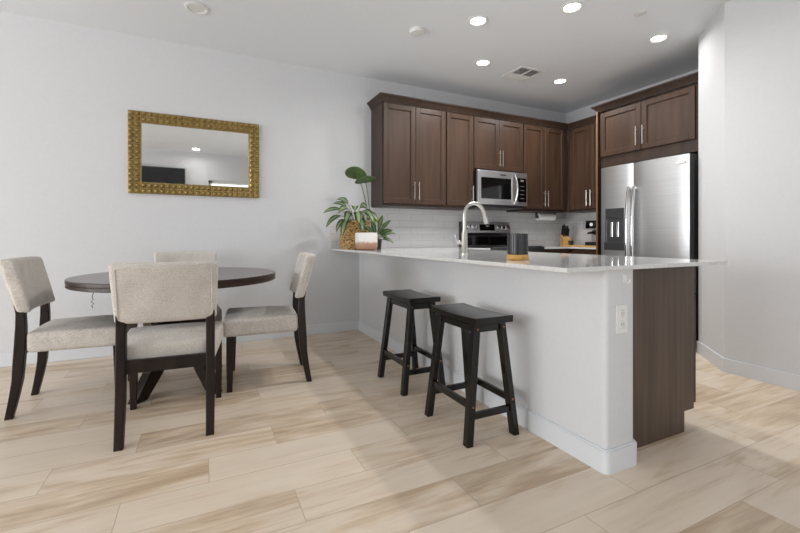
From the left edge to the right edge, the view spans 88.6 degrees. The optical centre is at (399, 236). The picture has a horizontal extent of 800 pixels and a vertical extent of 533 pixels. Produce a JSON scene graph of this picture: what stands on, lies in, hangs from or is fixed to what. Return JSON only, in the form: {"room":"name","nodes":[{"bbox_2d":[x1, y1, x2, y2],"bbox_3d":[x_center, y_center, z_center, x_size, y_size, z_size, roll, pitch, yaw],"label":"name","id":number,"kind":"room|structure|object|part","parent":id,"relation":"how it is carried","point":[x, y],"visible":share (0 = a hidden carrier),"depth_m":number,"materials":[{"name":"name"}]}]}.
{"room":"kitchen dining area","nodes":[
{"label":"kitchen dining area","id":0,"kind":"room"},
{"bbox_2d":[0,11,564,353],"bbox_3d":[-2.918,-0.383,3.491,12.100,2.845,0.150,0,0,-26],"label":"wall","id":1,"kind":"structure","parent":0,"point":[68,91],"depth_m":3.76,"materials":[{"name":"paint"}]},
{"bbox_2d":[0,321,357,366],"bbox_3d":[-4.328,0.988,2.715,8.586,0.105,0.014,0,0,-26],"label":"baseboard","id":2,"kind":"structure","parent":1,"relation":"attached to","point":[82,353],"depth_m":3.57,"materials":[{"name":"white paint"}]},
{"bbox_2d":[128,110,258,197],"bbox_3d":[-1.911,-0.759,3.872,1.110,0.738,0.043,0,0,-26],"label":"wall mirror","id":3,"kind":"object","parent":1,"relation":"attached to","point":[168,154],"visible":1,"depth_m":3.85,"materials":[{"name":"gold metal"}]},
{"bbox_3d":[-1.916,-0.759,3.882,0.912,0.540,0.006,0,0,-26],"label":"glass","id":4,"kind":"part","parent":3,"relation":"part of","materials":[{"name":"white mirror"}]},
{"bbox_2d":[371,101,445,209],"bbox_3d":[0.110,-0.892,4.667,0.791,1.115,0.374,0,0,-26],"label":"upper cabinet","id":5,"kind":"object","parent":1,"relation":"attached to","point":[408,143],"visible":1,"depth_m":4.52,"materials":[{"name":"brown wood"}]},
{"bbox_3d":[-0.004,-0.901,4.456,0.385,1.073,0.020,0,0,-26],"label":"door","id":6,"kind":"part","parent":5,"relation":"part of","materials":[{"name":"brown wood"}]},
{"bbox_3d":[0.347,-0.901,4.626,0.385,1.073,0.020,0,0,-26],"label":"door","id":7,"kind":"part","parent":5,"relation":"part of","materials":[{"name":"brown wood"}]},
{"bbox_2d":[367,92,595,129],"bbox_3d":[1.099,-1.480,4.808,2.898,0.072,0.674,0,0,-19],"label":"crown molding","id":8,"kind":"structure","parent":5,"relation":"attached to","point":[386,97],"depth_m":4.83,"materials":[{"name":"brown wood"}]},
{"bbox_2d":[330,204,565,248],"bbox_3d":[0.833,-0.115,5.224,3.538,0.480,0.009,0,0,-26],"label":"backsplash","id":9,"kind":"structure","parent":1,"relation":"attached to","point":[412,227],"depth_m":5.04,"materials":[{"name":"tile"}]},
{"bbox_2d":[432,111,473,209],"bbox_3d":[0.640,-0.892,4.924,0.383,1.115,0.374,0,0,-26],"label":"upper cabinet","id":10,"kind":"object","parent":1,"relation":"attached to","point":[459,127],"visible":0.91,"depth_m":4.80,"materials":[{"name":"brown wood"}]},
{"bbox_3d":[0.702,-0.901,4.799,0.369,1.073,0.020,0,0,-26],"label":"door","id":11,"kind":"part","parent":10,"relation":"part of","materials":[{"name":"brown wood"}]},
{"bbox_2d":[473,116,522,172],"bbox_3d":[1.159,-1.127,5.176,0.768,0.645,0.374,0,0,-26],"label":"upper cabinet","id":12,"kind":"object","parent":1,"relation":"attached to","point":[497,144],"visible":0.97,"depth_m":5.03,"materials":[{"name":"brown wood"}]},
{"bbox_3d":[1.050,-1.129,4.968,0.374,0.618,0.020,0,0,-26],"label":"door","id":13,"kind":"part","parent":12,"relation":"part of","materials":[{"name":"brown wood"}]},
{"bbox_2d":[473,169,526,210],"bbox_3d":[1.182,-0.577,5.131,0.760,0.447,0.461,0,0,-26],"label":"microwave","id":14,"kind":"object","parent":12,"relation":"attached to","point":[494,190],"visible":0.89,"depth_m":4.96,"materials":[{"name":"silver metal"}]},
{"bbox_3d":[1.171,-0.590,4.954,0.585,0.406,0.030,0,0,-26],"label":"door","id":15,"kind":"part","parent":14,"relation":"part of","materials":[{"name":"silver metal"}]},
{"bbox_3d":[1.425,-0.593,5.030,0.023,0.386,0.068,0,0,-41],"label":"handle","id":16,"kind":"part","parent":14,"relation":"part of","materials":[{"name":"silver metal"}]},
{"bbox_3d":[1.514,-0.590,5.121,0.172,0.406,0.030,0,0,-26],"label":"control panel","id":17,"kind":"part","parent":14,"relation":"part of","materials":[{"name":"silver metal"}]},
{"bbox_3d":[1.392,-1.129,5.134,0.375,0.618,0.020,0,0,-26],"label":"door","id":18,"kind":"part","parent":12,"relation":"part of","materials":[{"name":"brown wood"}]},
{"bbox_2d":[506,123,567,213],"bbox_3d":[1.867,-0.892,5.520,0.800,1.115,0.374,0,0,-26],"label":"upper cabinet","id":19,"kind":"object","parent":1,"relation":"attached to","point":[545,149],"visible":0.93,"depth_m":5.38,"materials":[{"name":"brown wood"}]},
{"bbox_3d":[1.734,-0.901,5.300,0.354,1.073,0.020,0,0,-26],"label":"door","id":20,"kind":"part","parent":19,"relation":"part of","materials":[{"name":"brown wood"}]},
{"bbox_2d":[535,212,555,220],"bbox_3d":[1.979,-0.280,5.574,0.338,0.108,0.094,0,0,-26],"label":"paper towel holder","id":21,"kind":"object","parent":19,"relation":"attached to","point":[538,216],"visible":0.98,"depth_m":5.53,"materials":[{"name":"white paper"}]},
{"bbox_3d":[2.054,-0.901,5.455,0.348,1.073,0.020,0,0,-26],"label":"door","id":22,"kind":"part","parent":19,"relation":"part of","materials":[{"name":"brown wood"}]},
{"bbox_2d":[0,0,730,113],"bbox_3d":[-1.686,-1.865,0.954,12.200,0.120,5.890,0,0,-26],"label":"ceiling","id":23,"kind":"structure","parent":0,"point":[603,51],"depth_m":3.69,"materials":[{"name":"paint"}]},
{"bbox_2d":[184,2,208,14],"bbox_3d":[-1.600,-1.800,3.232,0.176,0.010,0.176,0,0,-26],"label":"recessed light","id":24,"kind":"object","parent":23,"relation":"in","point":[194,7],"visible":1,"depth_m":3.23,"materials":[{"name":"white plastic"}]},
{"bbox_2d":[409,26,424,36],"bbox_3d":[0.148,-1.787,3.575,0.132,0.036,0.132,0,0,-26],"label":"smoke detector","id":25,"kind":"object","parent":23,"relation":"attached to","point":[416,31],"visible":1,"depth_m":3.54,"materials":[{"name":"white plastic"}]},
{"bbox_2d":[467,15,488,26],"bbox_3d":[0.650,-1.800,3.418,0.176,0.010,0.176,0,0,-26],"label":"recessed light","id":26,"kind":"object","parent":23,"relation":"in","point":[477,20],"visible":1,"depth_m":3.41,"materials":[{"name":"white plastic"}]},
{"bbox_2d":[474,59,491,66],"bbox_3d":[0.859,-1.800,4.241,0.176,0.010,0.176,0,0,-26],"label":"recessed light","id":27,"kind":"object","parent":23,"relation":"in","point":[482,62],"visible":1,"depth_m":4.23,"materials":[{"name":"white plastic"}]},
{"bbox_2d":[501,66,544,81],"bbox_3d":[1.356,-1.799,4.533,0.330,0.012,0.330,0,0,-26],"label":"ceiling vent","id":28,"kind":"object","parent":23,"relation":"in","point":[522,73],"visible":1,"depth_m":4.52,"materials":[{"name":"white plastic"}]},
{"bbox_2d":[552,78,567,83],"bbox_3d":[1.851,-1.800,4.744,0.176,0.010,0.176,0,0,-26],"label":"recessed light","id":29,"kind":"object","parent":23,"relation":"in","point":[560,80],"visible":1,"depth_m":4.74,"materials":[{"name":"white plastic"}]},
{"bbox_2d":[560,1,583,13],"bbox_3d":[1.350,-1.800,3.218,0.176,0.010,0.176,0,0,-26],"label":"recessed light","id":30,"kind":"object","parent":23,"relation":"in","point":[573,6],"visible":1,"depth_m":3.22,"materials":[{"name":"white plastic"}]},
{"bbox_2d":[634,10,646,15],"bbox_3d":[1.934,-1.801,3.304,0.090,0.006,0.090,0,0,-26],"label":"ceiling sensor","id":31,"kind":"object","parent":23,"relation":"attached to","point":[641,12],"visible":1,"depth_m":3.30,"materials":[{"name":"white plastic"}]},
{"bbox_2d":[647,33,669,42],"bbox_3d":[2.345,-1.800,3.719,0.176,0.010,0.176,0,0,-26],"label":"recessed light","id":32,"kind":"object","parent":23,"relation":"in","point":[661,37],"visible":1,"depth_m":3.71,"materials":[{"name":"white plastic"}]},
{"bbox_2d":[0,330,799,532],"bbox_3d":[-1.686,1.100,0.954,12.200,0.120,5.890,0,0,-26],"label":"floor","id":33,"kind":"structure","parent":0,"point":[341,450],"depth_m":1.89,"materials":[{"name":"brown wood"}]},
{"bbox_2d":[0,256,137,420],"bbox_3d":[-2.096,0.584,2.639,0.636,0.913,0.528,0,0,-26],"label":"dining chair","id":34,"kind":"object","parent":33,"relation":"on","point":[26,280],"visible":0.84,"depth_m":2.45,"materials":[{"name":"fabric"}]},
{"bbox_3d":[-2.209,0.700,2.359,0.096,0.680,0.043,0,0,-26],"label":"leg","id":35,"kind":"part","parent":34,"relation":"part of","materials":[{"name":"brown wood"}]},
{"bbox_3d":[-2.307,0.282,2.537,0.164,0.310,0.484,0,0,-26],"label":"backrest","id":36,"kind":"part","parent":34,"relation":"part of","materials":[{"name":"fabric"}]},
{"bbox_3d":[-2.387,0.700,2.724,0.096,0.680,0.043,0,0,-26],"label":"leg","id":37,"kind":"part","parent":34,"relation":"part of","materials":[{"name":"brown wood"}]},
{"bbox_3d":[-2.033,0.600,2.670,0.494,0.144,0.528,0,0,-26],"label":"seat","id":38,"kind":"part","parent":34,"relation":"part of","materials":[{"name":"fabric"}]},
{"bbox_3d":[-1.751,0.854,2.549,0.050,0.372,0.046,0,0,-26],"label":"leg","id":39,"kind":"part","parent":34,"relation":"part of","materials":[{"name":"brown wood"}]},
{"bbox_2d":[108,261,222,451],"bbox_3d":[-1.288,0.584,2.320,0.528,0.913,0.636,0,0,-23],"label":"dining chair","id":40,"kind":"object","parent":33,"relation":"on","point":[150,292],"visible":1,"depth_m":2.10,"materials":[{"name":"fabric"}]},
{"bbox_3d":[-1.388,0.700,2.034,0.043,0.680,0.096,0,0,-23],"label":"leg","id":41,"kind":"part","parent":40,"relation":"part of","materials":[{"name":"brown wood"}]},
{"bbox_3d":[-1.607,0.854,2.479,0.046,0.372,0.050,0,0,-23],"label":"leg","id":42,"kind":"part","parent":40,"relation":"part of","materials":[{"name":"brown wood"}]},
{"bbox_3d":[-1.197,0.282,2.103,0.484,0.310,0.164,0,0,-23],"label":"backrest","id":43,"kind":"part","parent":40,"relation":"part of","materials":[{"name":"fabric"}]},
{"bbox_3d":[-1.209,0.655,2.131,0.370,0.066,0.026,0,0,-23],"label":"rail","id":44,"kind":"part","parent":40,"relation":"part of","materials":[{"name":"brown wood"}]},
{"bbox_3d":[-1.316,0.600,2.385,0.528,0.144,0.494,0,0,-23],"label":"seat","id":45,"kind":"part","parent":40,"relation":"part of","materials":[{"name":"fabric"}]},
{"bbox_3d":[-1.014,0.700,2.192,0.043,0.680,0.096,0,0,-23],"label":"leg","id":46,"kind":"part","parent":40,"relation":"part of","materials":[{"name":"brown wood"}]},
{"bbox_3d":[-1.180,0.854,2.659,0.046,0.372,0.050,0,0,-23],"label":"leg","id":47,"kind":"part","parent":40,"relation":"part of","materials":[{"name":"brown wood"}]},
{"bbox_2d":[64,267,275,404],"bbox_3d":[-1.562,0.651,2.927,1.290,0.778,1.290,0,0,-26],"label":"dining table","id":48,"kind":"object","parent":33,"relation":"on","point":[228,277],"visible":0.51,"depth_m":2.65,"materials":[{"name":"brown wood"}]},
{"bbox_3d":[-1.562,0.678,2.927,0.060,0.724,0.800,0,0,15],"label":"pedestal panel","id":49,"kind":"part","parent":48,"relation":"part of","materials":[{"name":"brown wood"}]},
{"bbox_3d":[-1.562,0.678,2.927,0.800,0.724,0.060,0,0,28],"label":"pedestal panel","id":50,"kind":"part","parent":48,"relation":"part of","materials":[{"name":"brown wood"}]},
{"bbox_2d":[143,251,221,326],"bbox_3d":[-1.759,0.584,3.360,0.528,0.913,0.636,0,0,-26],"label":"dining chair","id":51,"kind":"object","parent":33,"relation":"on","point":[178,256],"visible":0.25,"depth_m":3.56,"materials":[{"name":"fabric"}]},
{"bbox_3d":[-1.728,0.600,3.296,0.528,0.144,0.494,0,0,-26],"label":"seat","id":52,"kind":"part","parent":51,"relation":"part of","materials":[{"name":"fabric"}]},
{"bbox_3d":[-1.862,0.282,3.571,0.484,0.310,0.164,0,0,-26],"label":"backrest","id":53,"kind":"part","parent":51,"relation":"part of","materials":[{"name":"fabric"}]},
{"bbox_2d":[223,252,314,392],"bbox_3d":[-0.965,0.584,3.069,0.636,0.913,0.528,0,0,-20],"label":"dining chair","id":54,"kind":"object","parent":33,"relation":"on","point":[241,321],"visible":1,"depth_m":2.92,"materials":[{"name":"fabric"}]},
{"bbox_3d":[-1.141,0.854,2.759,0.050,0.372,0.046,0,0,-20],"label":"leg","id":55,"kind":"part","parent":54,"relation":"part of","materials":[{"name":"brown wood"}]},
{"bbox_3d":[-1.299,0.854,3.195,0.050,0.372,0.046,0,0,-20],"label":"leg","id":56,"kind":"part","parent":54,"relation":"part of","materials":[{"name":"brown wood"}]},
{"bbox_3d":[-1.032,0.600,3.045,0.494,0.144,0.528,0,0,-20],"label":"seat","id":57,"kind":"part","parent":54,"relation":"part of","materials":[{"name":"fabric"}]},
{"bbox_3d":[-0.823,0.700,3.337,0.096,0.680,0.043,0,0,-20],"label":"leg","id":58,"kind":"part","parent":54,"relation":"part of","materials":[{"name":"brown wood"}]},
{"bbox_3d":[-0.745,0.282,3.149,0.164,0.310,0.484,0,0,-20],"label":"backrest","id":59,"kind":"part","parent":54,"relation":"part of","materials":[{"name":"fabric"}]},
{"bbox_3d":[-0.685,0.700,2.955,0.096,0.680,0.043,0,0,-20],"label":"leg","id":60,"kind":"part","parent":54,"relation":"part of","materials":[{"name":"brown wood"}]},
{"bbox_2d":[377,289,445,395],"bbox_3d":[0.074,0.723,2.943,0.334,0.634,0.442,0,0,-26],"label":"bar stool","id":61,"kind":"object","parent":33,"relation":"on","point":[409,299],"visible":0.93,"depth_m":2.82,"materials":[{"name":"black paint"}]},
{"bbox_3d":[-0.107,0.744,3.056,0.124,0.592,0.052,0,0,-2],"label":"leg","id":62,"kind":"part","parent":61,"relation":"part of","materials":[{"name":"black paint"}]},
{"bbox_3d":[0.051,0.744,2.730,0.052,0.592,0.124,0,0,40],"label":"leg","id":63,"kind":"part","parent":61,"relation":"part of","materials":[{"name":"black paint"}]},
{"bbox_3d":[0.074,0.424,2.943,0.238,0.037,0.442,0,0,-26],"label":"seat","id":64,"kind":"part","parent":61,"relation":"part of","materials":[{"name":"black paint"}]},
{"bbox_3d":[0.097,0.744,3.155,0.052,0.592,0.124,0,0,40],"label":"leg","id":65,"kind":"part","parent":61,"relation":"part of","materials":[{"name":"black paint"}]},
{"bbox_3d":[0.255,0.744,2.830,0.124,0.592,0.052,0,0,-2],"label":"leg","id":66,"kind":"part","parent":61,"relation":"part of","materials":[{"name":"black paint"}]},
{"bbox_2d":[424,303,518,447],"bbox_3d":[0.387,0.723,2.283,0.334,0.634,0.442,0,0,-26],"label":"bar stool","id":67,"kind":"object","parent":33,"relation":"on","point":[472,320],"visible":1,"depth_m":2.15,"materials":[{"name":"black paint"}]},
{"bbox_3d":[0.205,0.744,2.396,0.124,0.592,0.052,0,0,-2],"label":"leg","id":68,"kind":"part","parent":67,"relation":"part of","materials":[{"name":"black paint"}]},
{"bbox_3d":[0.410,0.744,2.496,0.052,0.592,0.124,0,0,40],"label":"leg","id":69,"kind":"part","parent":67,"relation":"part of","materials":[{"name":"black paint"}]},
{"bbox_3d":[0.387,0.424,2.283,0.238,0.037,0.442,0,0,-26],"label":"seat","id":70,"kind":"part","parent":67,"relation":"part of","materials":[{"name":"black paint"}]},
{"bbox_3d":[0.363,0.744,2.071,0.052,0.592,0.124,0,0,40],"label":"leg","id":71,"kind":"part","parent":67,"relation":"part of","materials":[{"name":"black paint"}]},
{"bbox_3d":[0.568,0.744,2.170,0.124,0.592,0.052,0,0,-2],"label":"leg","id":72,"kind":"part","parent":67,"relation":"part of","materials":[{"name":"black paint"}]},
{"bbox_2d":[459,222,544,251],"bbox_3d":[1.245,0.414,5.005,0.756,1.212,0.752,0,0,-26],"label":"stove","id":73,"kind":"object","parent":33,"relation":"on","point":[493,235],"visible":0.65,"depth_m":5.23,"materials":[{"name":"grey metal"}]},
{"bbox_3d":[1.101,-0.038,5.301,0.756,0.307,0.095,0,0,-26],"label":"panel","id":74,"kind":"part","parent":73,"relation":"part of","materials":[{"name":"silver metal"}]},
{"bbox_2d":[467,245,541,247],"bbox_3d":[1.241,0.115,5.013,0.756,0.018,0.564,0,0,-26],"label":"cooktop","id":75,"kind":"object","parent":73,"relation":"in","point":[474,246],"depth_m":4.88,"materials":[{"name":"grey"}]},
{"bbox_3d":[1.374,0.154,4.739,0.756,0.080,0.045,0,0,-26],"label":"trim","id":76,"kind":"part","parent":73,"relation":"part of","materials":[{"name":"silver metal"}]},
{"bbox_2d":[545,249,569,253],"bbox_3d":[1.798,0.593,5.329,0.500,0.894,0.656,0,0,-26],"label":"base cabinet","id":77,"kind":"object","parent":33,"relation":"on","point":[567,251],"visible":0.02,"depth_m":5.09,"materials":[{"name":"brown wood"}]},
{"bbox_2d":[571,249,595,254],"bbox_3d":[2.498,0.593,5.107,0.636,0.894,0.434,0,0,-26],"label":"base cabinet","id":78,"kind":"object","parent":33,"relation":"on","point":[573,251],"visible":0.04,"depth_m":5.00,"materials":[{"name":"brown wood"}]},
{"bbox_2d":[542,246,595,248],"bbox_3d":[2.154,0.135,5.284,1.106,0.020,1.053,0,0,-26],"label":"countertop","id":79,"kind":"structure","parent":78,"relation":"on","point":[546,247],"depth_m":5.06,"materials":[{"name":"white stone"}]},
{"bbox_2d":[560,225,570,245],"bbox_3d":[2.284,-0.024,5.672,0.098,0.297,0.139,0,0,-1],"label":"knife block","id":80,"kind":"object","parent":79,"relation":"on","point":[564,236],"visible":0.88,"depth_m":5.64,"materials":[{"name":"brown wood"}]},
{"bbox_2d":[564,245,595,246],"bbox_3d":[2.504,0.117,5.351,0.340,0.016,0.600,0,0,-26],"label":"serving board","id":81,"kind":"object","parent":79,"relation":"on","point":[564,245],"visible":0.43,"depth_m":5.29,"materials":[{"name":"brown wood"}]},
{"bbox_2d":[585,219,595,245],"bbox_3d":[2.537,-0.100,5.189,0.362,0.415,0.300,0,0,-26],"label":"espresso machine","id":82,"kind":"object","parent":81,"relation":"on","point":[589,224],"visible":0.38,"depth_m":5.20,"materials":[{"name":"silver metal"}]},
{"bbox_2d":[585,242,595,245],"bbox_3d":[2.498,0.086,5.170,0.130,0.045,0.290,0,0,-26],"label":"drip tray","id":83,"kind":"object","parent":82,"relation":"on","point":[586,243],"depth_m":5.19,"materials":[{"name":"black plastic"}]},
{"bbox_3d":[2.422,-0.157,5.178,0.008,0.100,0.180,0,0,-26],"label":"gauge panel","id":84,"kind":"part","parent":82,"relation":"part of","materials":[{"name":"black glass"}]},
{"bbox_2d":[596,112,600,254],"bbox_3d":[2.583,-0.205,4.894,0.678,2.490,0.020,0,0,-26],"label":"panel","id":85,"kind":"object","parent":33,"relation":"on","point":[598,158],"visible":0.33,"depth_m":4.75,"materials":[{"name":"brown wood"}]},
{"bbox_2d":[601,153,697,347],"bbox_3d":[2.727,0.130,4.260,0.872,1.780,0.913,0,0,-26],"label":"refrigerator","id":86,"kind":"object","parent":33,"relation":"on","point":[649,208],"visible":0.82,"depth_m":3.98,"materials":[{"name":"grey metal"}]},
{"bbox_3d":[2.314,0.122,4.358,0.070,1.755,0.376,0,0,-26],"label":"door","id":87,"kind":"part","parent":86,"relation":"part of","materials":[{"name":"silver metal"}]},
{"bbox_3d":[2.327,-0.010,4.185,0.088,1.006,0.028,0,0,-26],"label":"handle","id":88,"kind":"part","parent":86,"relation":"part of","materials":[{"name":"silver metal"}]},
{"bbox_3d":[2.353,-0.010,4.131,0.088,1.006,0.028,0,0,-26],"label":"handle","id":89,"kind":"part","parent":86,"relation":"part of","materials":[{"name":"silver metal"}]},
{"bbox_3d":[2.514,0.122,3.946,0.070,1.755,0.528,0,0,-26],"label":"door","id":90,"kind":"part","parent":86,"relation":"part of","materials":[{"name":"silver metal"}]},
{"bbox_2d":[633,266,695,447],"bbox_3d":[1.196,0.593,2.453,0.696,0.894,0.756,0,0,-26],"label":"base cabinet","id":91,"kind":"object","parent":33,"relation":"on","point":[664,299],"visible":0.38,"depth_m":2.11,"materials":[{"name":"brown wood"}]},
{"bbox_3d":[1.462,0.232,2.586,0.020,0.147,0.734,0,0,-26],"label":"drawer","id":92,"kind":"part","parent":91,"relation":"part of","materials":[{"name":"brown wood"}]},
{"bbox_3d":[1.543,0.615,2.420,0.020,0.590,0.365,0,0,-26],"label":"door","id":93,"kind":"part","parent":91,"relation":"part of","materials":[{"name":"brown wood"}]},
{"bbox_3d":[0.689,0.593,4.790,0.416,0.894,0.656,0,0,-26],"label":"base cabinet","id":94,"kind":"object","parent":33,"relation":"on","visible":0},
{"bbox_2d":[434,247,490,249],"bbox_3d":[0.686,0.135,4.796,0.419,0.020,0.649,0,0,-26],"label":"countertop","id":95,"kind":"structure","parent":94,"relation":"on","point":[434,247],"depth_m":4.58,"materials":[{"name":"white stone"}]},
{"bbox_3d":[0.856,0.593,3.155,0.694,0.894,0.800,0,0,-26],"label":"cabinet","id":96,"kind":"object","parent":33,"relation":"on","visible":0},
{"bbox_2d":[332,247,727,272],"bbox_3d":[0.493,0.135,3.312,1.220,0.020,3.149,0,0,-26],"label":"countertop","id":97,"kind":"structure","parent":96,"relation":"on","point":[553,262],"depth_m":2.28,"materials":[{"name":"white stone"}]},
{"bbox_2d":[324,197,378,248],"bbox_3d":[-0.480,-0.140,4.162,0.570,0.528,0.452,0,0,-26],"label":"plant","id":98,"kind":"object","parent":97,"relation":"on","point":[348,228],"visible":0.83,"depth_m":4.09,"materials":[{"name":"green plant"}]},
{"bbox_2d":[340,220,369,248],"bbox_3d":[-0.465,-0.021,4.243,0.319,0.292,0.319,0,0,-26],"label":"basket","id":99,"kind":"object","parent":97,"relation":"on","point":[347,241],"depth_m":4.09,"materials":[{"name":"brown wicker"}]},
{"bbox_2d":[345,166,382,224],"bbox_3d":[-0.366,-0.299,4.318,0.256,0.847,0.408,0,0,38],"label":"leaf plant","id":100,"kind":"object","parent":97,"relation":"on","point":[353,172],"visible":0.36,"depth_m":4.29,"materials":[{"name":"green plant"}]},
{"bbox_2d":[355,233,377,249],"bbox_3d":[-0.327,0.042,3.982,0.218,0.166,0.218,0,0,-26],"label":"ceramic planter","id":101,"kind":"object","parent":97,"relation":"on","point":[363,241],"visible":0.97,"depth_m":3.89,"materials":[{"name":"white ceramic"}]},
{"bbox_2d":[365,215,395,248],"bbox_3d":[-0.202,-0.049,4.163,0.325,0.347,0.293,0,0,-1],"label":"potted plant","id":102,"kind":"object","parent":97,"relation":"on","point":[382,231],"visible":0.81,"depth_m":4.14,"materials":[{"name":"green plant"}]},
{"bbox_3d":[-0.242,0.072,4.173,0.126,0.105,0.125,0,0,-26],"label":"pot","id":103,"kind":"part","parent":102,"relation":"part of","materials":[{"name":"black"}]},
{"bbox_2d":[454,202,487,253],"bbox_3d":[0.531,-0.068,3.019,0.282,0.386,0.061,0,0,-26],"label":"kitchen faucet","id":104,"kind":"object","parent":97,"relation":"on","point":[463,242],"visible":0.95,"depth_m":2.98,"materials":[{"name":"silver metal"}]},
{"bbox_3d":[0.552,-0.146,3.025,0.212,0.232,0.027,0,0,-26],"label":"spout","id":105,"kind":"part","parent":104,"relation":"part of","materials":[{"name":"silver metal"}]},
{"bbox_2d":[507,233,528,259],"bbox_3d":[0.649,0.053,2.260,0.119,0.144,0.119,0,0,-26],"label":"candle jar","id":106,"kind":"object","parent":97,"relation":"on","point":[517,243],"visible":1,"depth_m":2.21,"materials":[{"name":"grey glass"}]},
{"bbox_2d":[359,253,632,448],"bbox_3d":[0.312,0.593,3.245,0.197,0.894,3.115,0,0,-26],"label":"wall","id":107,"kind":"structure","parent":0,"point":[570,366],"depth_m":2.13,"materials":[{"name":"paint"}]},
{"bbox_2d":[358,320,636,474],"bbox_3d":[0.316,0.988,3.239,0.225,0.105,3.129,0,0,-26],"label":"baseboard","id":108,"kind":"structure","parent":107,"relation":"attached to","point":[613,460],"depth_m":2.04,"materials":[{"name":"white paint"}]},
{"bbox_2d":[616,304,626,333],"bbox_3d":[0.996,0.368,1.840,0.076,0.128,0.010,0,0,-26],"label":"wall outlet","id":109,"kind":"object","parent":107,"relation":"attached to","point":[621,310],"visible":1,"depth_m":1.83,"materials":[{"name":"white plastic"}]},
{"bbox_2d":[620,310,624,317],"bbox_3d":[0.997,0.344,1.838,0.034,0.034,0.004,0,0,-26],"label":"socket","id":110,"kind":"object","parent":109,"relation":"attached to","point":[622,312],"depth_m":1.84,"materials":[{"name":"grey plastic"}]},
{"bbox_2d":[620,320,624,328],"bbox_3d":[0.997,0.392,1.838,0.034,0.034,0.004,0,0,-26],"label":"socket","id":111,"kind":"object","parent":109,"relation":"attached to","point":[622,322],"depth_m":1.84,"materials":[{"name":"grey plastic"}]},
{"bbox_2d":[623,275,630,283],"bbox_3d":[1.020,0.191,1.841,0.024,0.042,0.032,0,0,-26],"label":"wall hook","id":112,"kind":"object","parent":107,"relation":"attached to","point":[624,276],"visible":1,"depth_m":1.85,"materials":[{"name":"white plastic"}]},
{"bbox_2d":[565,69,697,253],"bbox_3d":[3.001,-0.383,4.981,0.150,2.845,2.340,0,0,-26],"label":"wall","id":113,"kind":"structure","parent":0,"point":[585,112],"depth_m":5.62,"materials":[{"name":"paint"}]},
{"bbox_2d":[578,221,582,229],"bbox_3d":[2.527,-0.160,5.752,0.010,0.128,0.076,0,0,-26],"label":"wall outlet","id":114,"kind":"object","parent":113,"relation":"attached to","point":[580,223],"visible":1,"depth_m":5.74,"materials":[{"name":"white plastic"}]},
{"bbox_2d":[566,212,595,244],"bbox_3d":[2.649,-0.115,5.522,0.009,0.480,1.041,0,0,-26],"label":"backsplash","id":115,"kind":"structure","parent":113,"relation":"attached to","point":[579,237],"depth_m":5.78,"materials":[{"name":"tile"}]},
{"bbox_2d":[568,122,595,212],"bbox_3d":[2.561,-0.892,5.292,0.364,1.115,0.753,0,0,-26],"label":"upper cabinet","id":116,"kind":"object","parent":113,"relation":"attached to","point":[581,140],"visible":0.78,"depth_m":5.36,"materials":[{"name":"brown wood"}]},
{"bbox_3d":[2.366,-0.901,5.384,0.020,1.073,0.310,0,0,-26],"label":"door","id":117,"kind":"part","parent":116,"relation":"part of","materials":[{"name":"brown wood"}]},
{"bbox_3d":[2.518,-0.901,5.071,0.020,1.073,0.377,0,0,-26],"label":"door","id":118,"kind":"part","parent":116,"relation":"part of","materials":[{"name":"brown wood"}]},
{"bbox_2d":[600,82,697,167],"bbox_3d":[2.825,-1.126,4.382,0.684,0.648,1.108,0,0,-26],"label":"upper cabinet","id":119,"kind":"object","parent":113,"relation":"attached to","point":[665,124],"visible":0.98,"depth_m":4.21,"materials":[{"name":"brown wood"}]},
{"bbox_3d":[2.428,-1.170,4.523,0.020,0.500,0.483,0,0,-26],"label":"door","id":120,"kind":"part","parent":119,"relation":"part of","materials":[{"name":"brown wood"}]},
{"bbox_2d":[590,72,697,111],"bbox_3d":[2.663,-1.480,4.345,0.394,0.072,1.188,0,0,-26],"label":"crown molding","id":121,"kind":"structure","parent":119,"relation":"on","point":[691,78],"depth_m":4.19,"materials":[{"name":"brown wood"}]},
{"bbox_3d":[2.649,-1.170,4.068,0.020,0.500,0.520,0,0,-26],"label":"door","id":122,"kind":"part","parent":119,"relation":"part of","materials":[{"name":"brown wood"}]},
{"bbox_2d":[698,0,799,374],"bbox_3d":[3.578,-0.383,2.293,1.160,2.845,3.300,0,0,-26],"label":"wall","id":123,"kind":"structure","parent":0,"point":[749,52],"depth_m":3.02,"materials":[{"name":"paint"}]},
{"bbox_2d":[697,341,799,390],"bbox_3d":[3.062,0.988,2.071,0.360,0.105,3.334,0,0,-19],"label":"baseboard","id":124,"kind":"structure","parent":123,"relation":"attached to","point":[763,374],"depth_m":3.01,"materials":[{"name":"white paint"}]}
]}

